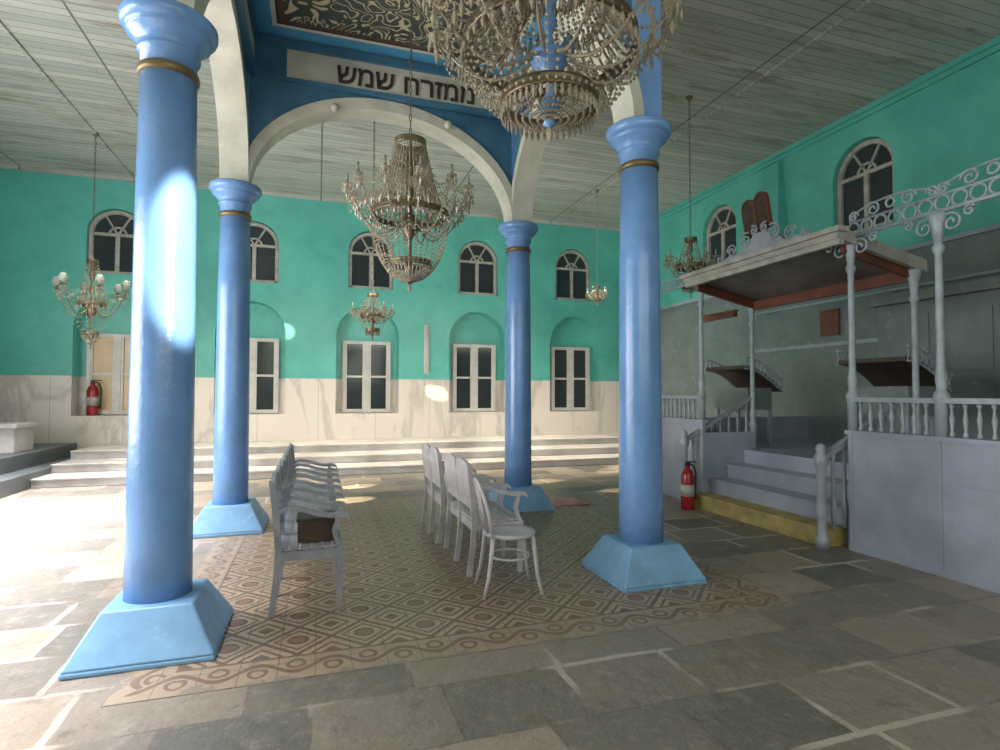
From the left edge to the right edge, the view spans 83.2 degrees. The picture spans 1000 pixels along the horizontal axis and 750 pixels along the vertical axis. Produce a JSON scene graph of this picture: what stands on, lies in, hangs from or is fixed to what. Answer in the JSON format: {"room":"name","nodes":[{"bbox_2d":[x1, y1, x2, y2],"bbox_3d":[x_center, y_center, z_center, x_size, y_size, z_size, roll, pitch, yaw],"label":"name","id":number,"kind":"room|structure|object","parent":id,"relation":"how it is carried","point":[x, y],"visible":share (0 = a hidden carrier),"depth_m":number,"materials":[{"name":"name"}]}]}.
{"room":"house of worship","nodes":[
{"label":"house of worship","id":0,"kind":"room"},
{"bbox_2d":[0,169,619,449],"bbox_3d":[-3.289,-1.081,13.720,15.040,6.300,0.600,1,-2,-18],"label":"wall","id":1,"kind":"structure","parent":0,"point":[46,219],"depth_m":13.07,"materials":[{"name":"teal paint"}]},
{"bbox_2d":[0,375,71,377],"bbox_3d":[-9.437,0.025,11.370,1.320,0.040,0.030,1,-2,-18],"label":"trim","id":2,"kind":"structure","parent":1,"relation":"attached to","point":[0,375],"depth_m":11.37,"materials":[{"name":"white stone"}]},
{"bbox_2d":[0,20,134,178],"bbox_3d":[-5.160,-4.428,3.846,0.040,0.030,17.230,1,-2,-18],"label":"trim","id":3,"kind":"structure","parent":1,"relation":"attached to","point":[2,25],"depth_m":8.43,"materials":[{"name":"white wood"}]},
{"bbox_2d":[86,380,101,415],"bbox_3d":[-8.533,0.477,11.822,0.212,0.748,0.247,-1,-2,37],"label":"fire extinguisher","id":4,"kind":"object","parent":1,"relation":"on","point":[92,396],"visible":1,"depth_m":11.74,"materials":[{"name":"red metal"}]},
{"bbox_2d":[85,334,129,413],"bbox_3d":[-8.219,-0.019,12.122,1.140,1.720,0.090,1,-2,-18],"label":"window","id":5,"kind":"structure","parent":1,"relation":"in","point":[108,359],"depth_m":12.07,"materials":[{"name":"white paint"}]},
{"bbox_2d":[88,211,133,274],"bbox_3d":[-8.153,-2.814,12.024,1.040,1.380,0.080,1,-2,-18],"label":"window","id":6,"kind":"structure","parent":1,"relation":"in","point":[113,231],"depth_m":11.99,"materials":[{"name":"black glass"}]},
{"bbox_2d":[249,338,278,412],"bbox_3d":[-5.697,0.011,12.936,1.140,1.720,0.090,1,-2,-18],"label":"window","id":7,"kind":"structure","parent":1,"relation":"in","point":[264,352],"depth_m":13.02,"materials":[{"name":"white paint"}]},
{"bbox_2d":[250,222,278,282],"bbox_3d":[-5.603,-2.783,12.846,1.040,1.380,0.080,1,-2,-18],"label":"window","id":8,"kind":"structure","parent":1,"relation":"in","point":[264,245],"depth_m":12.90,"materials":[{"name":"black glass"}]},
{"bbox_2d":[0,164,619,230],"bbox_3d":[-3.180,-4.104,13.496,14.440,0.070,0.070,1,-2,-18],"label":"trim","id":9,"kind":"structure","parent":1,"relation":"attached to","point":[2,166],"depth_m":12.90,"materials":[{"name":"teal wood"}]},
{"bbox_2d":[342,341,390,411],"bbox_3d":[-3.251,0.040,13.725,1.140,1.720,0.090,1,-2,-18],"label":"window","id":10,"kind":"structure","parent":1,"relation":"in","point":[366,365],"depth_m":13.70,"materials":[{"name":"white paint"}]},
{"bbox_2d":[348,233,392,289],"bbox_3d":[-3.129,-2.753,13.645,1.040,1.380,0.080,1,-2,-18],"label":"window","id":11,"kind":"structure","parent":1,"relation":"in","point":[360,275],"depth_m":13.61,"materials":[{"name":"black glass"}]},
{"bbox_2d":[424,325,428,373],"bbox_3d":[-1.801,-0.624,13.814,0.120,1.200,0.110,1,-2,-18],"label":"lamp","id":12,"kind":"object","parent":1,"relation":"attached to","point":[426,327],"visible":1,"depth_m":13.79,"materials":[{"name":"white paint"}]},
{"bbox_2d":[452,344,495,410],"bbox_3d":[-0.672,0.071,14.557,1.140,1.720,0.090,1,-2,-18],"label":"window","id":13,"kind":"structure","parent":1,"relation":"in","point":[473,365],"depth_m":14.53,"materials":[{"name":"white paint"}]},
{"bbox_2d":[458,242,496,295],"bbox_3d":[-0.597,-2.723,14.461,1.040,1.380,0.080,1,-2,-18],"label":"window","id":14,"kind":"structure","parent":1,"relation":"in","point":[477,265],"depth_m":14.45,"materials":[{"name":"black glass"}]},
{"bbox_2d":[550,347,589,409],"bbox_3d":[1.916,0.102,15.392,1.140,1.720,0.090,1,-2,-18],"label":"window","id":15,"kind":"structure","parent":1,"relation":"in","point":[569,366],"depth_m":15.36,"materials":[{"name":"white paint"}]},
{"bbox_2d":[555,250,588,300],"bbox_3d":[1.934,-2.692,15.278,1.040,1.380,0.080,1,-2,-18],"label":"window","id":16,"kind":"structure","parent":1,"relation":"in","point":[571,267],"depth_m":15.27,"materials":[{"name":"black glass"}]},
{"bbox_2d":[557,0,873,222],"bbox_3d":[4.167,-4.316,6.855,0.040,0.030,17.230,1,-2,-18],"label":"trim","id":17,"kind":"structure","parent":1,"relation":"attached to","point":[867,2],"depth_m":8.13,"materials":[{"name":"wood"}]},
{"bbox_2d":[0,464,999,749],"bbox_3d":[-0.556,1.810,5.143,15.040,0.200,17.830,1,-2,-18],"label":"floor","id":18,"kind":"structure","parent":0,"point":[880,654],"depth_m":3.10,"materials":[{"name":"stone"}]},
{"bbox_2d":[0,443,76,498],"bbox_3d":[-7.569,1.482,6.305,1.800,0.500,10.730,1,-2,-18],"label":"stone platform","id":19,"kind":"object","parent":18,"relation":"on","point":[16,469],"depth_m":9.40,"materials":[{"name":"grey stone"}]},
{"bbox_2d":[0,422,38,453],"bbox_3d":[-8.875,1.085,9.716,1.200,0.500,0.800,1,-2,-18],"label":"stone bench","id":20,"kind":"object","parent":19,"relation":"on","point":[15,437],"visible":1,"depth_m":9.66,"materials":[{"name":"white stone"}]},
{"bbox_2d":[58,0,232,680],"bbox_3d":[-2.117,-0.300,3.546,0.760,3.912,0.760,1,-2,-18],"label":"column","id":21,"kind":"structure","parent":18,"relation":"on","point":[162,616],"depth_m":3.40,"materials":[{"name":"blue paint"}]},
{"bbox_2d":[193,178,268,538],"bbox_3d":[-3.059,-0.217,6.450,0.760,3.922,0.760,1,-2,-18],"label":"column","id":22,"kind":"structure","parent":18,"relation":"on","point":[230,511],"depth_m":6.30,"materials":[{"name":"blue paint"}]},
{"bbox_2d":[30,433,618,488],"bbox_3d":[-1.907,1.701,12.263,12.640,0.455,2.860,1,-2,-18],"label":"steps","id":23,"kind":"structure","parent":18,"relation":"on","point":[97,465],"depth_m":11.49,"materials":[{"name":"white stone"}]},
{"bbox_2d":[100,491,805,707],"bbox_3d":[-0.630,1.729,5.831,4.420,0.003,5.020,1,-2,-18],"label":"tiled floor","id":24,"kind":"structure","parent":18,"relation":"on","point":[406,598],"depth_m":4.21,"materials":[{"name":"tile"}]},
{"bbox_2d":[268,443,349,617],"bbox_3d":[-1.786,1.230,5.341,0.542,0.960,2.930,1,-2,-18],"label":"bench","id":25,"kind":"object","parent":24,"relation":"on","point":[284,486],"visible":0.98,"depth_m":4.28,"materials":[{"name":"grey paint"}]},
{"bbox_2d":[296,510,335,542],"bbox_3d":[-1.369,1.127,4.202,0.280,0.170,0.260,1,-2,-18],"label":"box","id":26,"kind":"object","parent":25,"relation":"on","point":[311,528],"visible":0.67,"depth_m":4.09,"materials":[{"name":"brown wood"}]},
{"bbox_2d":[421,443,486,543],"bbox_3d":[-0.536,1.263,6.317,0.542,0.960,0.980,1,-2,-18],"label":"bench","id":27,"kind":"object","parent":24,"relation":"on","point":[433,465],"visible":0.57,"depth_m":6.16,"materials":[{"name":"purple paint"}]},
{"bbox_2d":[443,453,527,576],"bbox_3d":[-0.166,1.231,5.271,0.542,0.960,0.980,1,-2,-18],"label":"bench","id":28,"kind":"object","parent":24,"relation":"on","point":[459,475],"visible":0.91,"depth_m":5.08,"materials":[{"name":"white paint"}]},
{"bbox_2d":[473,477,543,599],"bbox_3d":[0.047,1.245,4.437,0.511,0.888,0.410,1,-2,-13],"label":"chair","id":29,"kind":"object","parent":24,"relation":"on","point":[504,532],"visible":1,"depth_m":4.34,"materials":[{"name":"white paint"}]},
{"bbox_2d":[489,220,553,512],"bbox_3d":[0.249,-0.135,7.732,0.760,3.852,0.760,1,-2,-18],"label":"column","id":30,"kind":"structure","parent":18,"relation":"on","point":[518,234],"depth_m":7.58,"materials":[{"name":"blue paint"}]},
{"bbox_2d":[176,0,661,292],"bbox_3d":[-0.915,-2.585,5.718,3.875,3.580,3.553,1,-2,-18],"label":"arch","id":31,"kind":"object","parent":30,"relation":"on","point":[409,224],"depth_m":6.50,"materials":[{"name":"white paint"}]},
{"bbox_2d":[549,497,589,506],"bbox_3d":[0.906,1.793,7.955,0.550,0.008,0.520,1,-2,-18],"label":"mat","id":32,"kind":"object","parent":18,"relation":"on","point":[557,502],"visible":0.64,"depth_m":7.89,"materials":[{"name":"red fabric"}]},
{"bbox_2d":[581,115,706,593],"bbox_3d":[1.209,-0.222,4.870,0.760,3.852,0.760,1,-2,-18],"label":"column","id":33,"kind":"structure","parent":18,"relation":"on","point":[638,558],"depth_m":4.72,"materials":[{"name":"blue paint"}]},
{"bbox_2d":[681,461,696,509],"bbox_3d":[2.525,1.474,7.532,0.209,0.632,0.179,0,-2,17],"label":"fire extinguisher","id":34,"kind":"object","parent":18,"relation":"on","point":[688,483],"visible":1,"depth_m":7.47,"materials":[{"name":"red metal"}]},
{"bbox_2d":[662,395,999,593],"bbox_3d":[4.644,1.010,6.778,3.555,1.520,5.700,1,-2,-18],"label":"wooden platform","id":35,"kind":"object","parent":18,"relation":"on","point":[927,503],"visible":0.88,"depth_m":5.47,"materials":[{"name":"grey wood"}]},
{"bbox_2d":[705,356,782,445],"bbox_3d":[3.783,0.411,8.779,0.693,1.340,0.904,1,-2,-18],"label":"desk","id":36,"kind":"object","parent":35,"relation":"on","point":[738,376],"visible":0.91,"depth_m":8.56,"materials":[{"name":"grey wood"}]},
{"bbox_2d":[660,157,999,448],"bbox_3d":[3.675,-0.580,6.300,1.250,3.167,5.953,1,-2,-18],"label":"canopy","id":37,"kind":"object","parent":35,"relation":"on","point":[769,271],"visible":0.98,"depth_m":6.05,"materials":[{"name":"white wood"}]},
{"bbox_2d":[836,344,952,435],"bbox_3d":[4.665,0.348,6.700,0.693,1.340,0.904,1,-2,-18],"label":"desk","id":38,"kind":"object","parent":35,"relation":"on","point":[889,377],"visible":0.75,"depth_m":6.53,"materials":[{"name":"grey wood"}]},
{"bbox_2d":[867,275,999,439],"bbox_3d":[6.045,-0.076,7.632,0.330,2.250,2.000,1,-2,-18],"label":"tall cabinet","id":39,"kind":"object","parent":35,"relation":"on","point":[971,307],"visible":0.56,"depth_m":7.32,"materials":[{"name":"grey wood"}]},
{"bbox_2d":[0,0,999,227],"bbox_3d":[-0.544,-4.487,5.338,15.040,0.200,17.830,1,-2,-18],"label":"ceiling","id":40,"kind":"structure","parent":0,"point":[718,48],"depth_m":8.66,"materials":[{"name":"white wood"}]},
{"bbox_2d":[51,132,130,349],"bbox_3d":[-7.125,-2.349,9.860,1.050,3.842,1.190,0,-2,12],"label":"chandelier","id":41,"kind":"object","parent":40,"relation":"hanging from","point":[91,307],"visible":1,"depth_m":9.80,"materials":[{"name":"gold metal"}]},
{"bbox_2d":[349,121,394,341],"bbox_3d":[-1.998,-2.405,8.890,0.620,3.772,0.707,0,-2,12],"label":"chandelier","id":42,"kind":"object","parent":40,"relation":"hanging from","point":[372,316],"visible":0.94,"depth_m":8.80,"materials":[{"name":"gold metal"}]},
{"bbox_2d":[422,0,683,143],"bbox_3d":[0.256,-2.819,2.904,1.305,3.297,1.305,1,-2,-18],"label":"chandelier","id":43,"kind":"object","parent":40,"relation":"hanging from","point":[549,61],"visible":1,"depth_m":2.81,"materials":[{"name":"gold metal"}]},
{"bbox_2d":[585,189,607,306],"bbox_3d":[2.199,-2.845,12.614,0.504,2.642,0.524,1,-2,-18],"label":"chandelier","id":44,"kind":"object","parent":40,"relation":"hanging from","point":[597,295],"visible":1,"depth_m":12.57,"materials":[{"name":"gold metal"}]},
{"bbox_2d":[663,95,718,297],"bbox_3d":[2.908,-2.719,8.612,0.767,3.142,0.767,0,-2,5],"label":"chandelier","id":45,"kind":"object","parent":40,"relation":"hanging from","point":[678,266],"visible":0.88,"depth_m":8.53,"materials":[{"name":"gold metal"}]},
{"bbox_2d":[659,51,999,440],"bbox_3d":[6.559,-1.253,7.534,0.500,6.300,17.830,1,-2,-18],"label":"wall","id":46,"kind":"structure","parent":0,"point":[949,127],"depth_m":9.56,"materials":[{"name":"teal paint"}]},
{"bbox_2d":[703,309,738,322],"bbox_3d":[4.022,-1.080,10.373,0.100,0.120,0.940,1,-2,-18],"label":"board","id":47,"kind":"object","parent":46,"relation":"attached to","point":[731,313],"visible":0.79,"depth_m":10.26,"materials":[{"name":"red wood"}]},
{"bbox_2d":[707,206,735,266],"bbox_3d":[4.904,-2.948,12.334,0.080,1.480,1.040,1,-2,-18],"label":"window","id":48,"kind":"structure","parent":46,"relation":"in","point":[721,231],"depth_m":12.37,"materials":[{"name":"black glass"}]},
{"bbox_2d":[762,162,788,237],"bbox_3d":[5.118,-2.909,10.678,0.350,2.200,0.700,1,-2,-18],"label":"pilaster","id":49,"kind":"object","parent":46,"relation":"attached to","point":[773,183],"depth_m":10.56,"materials":[{"name":"teal paint"}]},
{"bbox_2d":[659,35,999,220],"bbox_3d":[6.279,-4.230,7.534,0.100,0.150,17.230,1,-2,-18],"label":"trim","id":50,"kind":"structure","parent":46,"relation":"attached to","point":[991,47],"depth_m":9.06,"materials":[{"name":"teal paint"}]},
{"bbox_2d":[660,223,999,309],"bbox_3d":[6.303,-1.896,7.471,0.040,0.060,17.230,1,-2,-18],"label":"trim","id":51,"kind":"structure","parent":46,"relation":"attached to","point":[996,226],"depth_m":7.83,"materials":[{"name":"wood"}]},
{"bbox_2d":[820,308,839,335],"bbox_3d":[5.605,-0.892,9.565,0.040,0.440,0.360,1,-2,-18],"label":"picture","id":52,"kind":"object","parent":46,"relation":"attached to","point":[829,319],"visible":1,"depth_m":9.53,"materials":[{"name":"red wood"}]},
{"bbox_2d":[837,138,893,231],"bbox_3d":[5.946,-3.046,9.109,0.080,1.480,1.040,1,-2,-18],"label":"window","id":53,"kind":"structure","parent":46,"relation":"in","point":[865,176],"depth_m":9.11,"materials":[{"name":"black glass"}]},
{"bbox_2d":[754,269,999,352],"bbox_3d":[7.002,-1.017,5.288,0.030,0.790,12.700,1,-2,-18],"label":"trim","id":54,"kind":"structure","parent":46,"relation":"attached to","point":[996,270],"depth_m":9.33,"materials":[{"name":"wood"}]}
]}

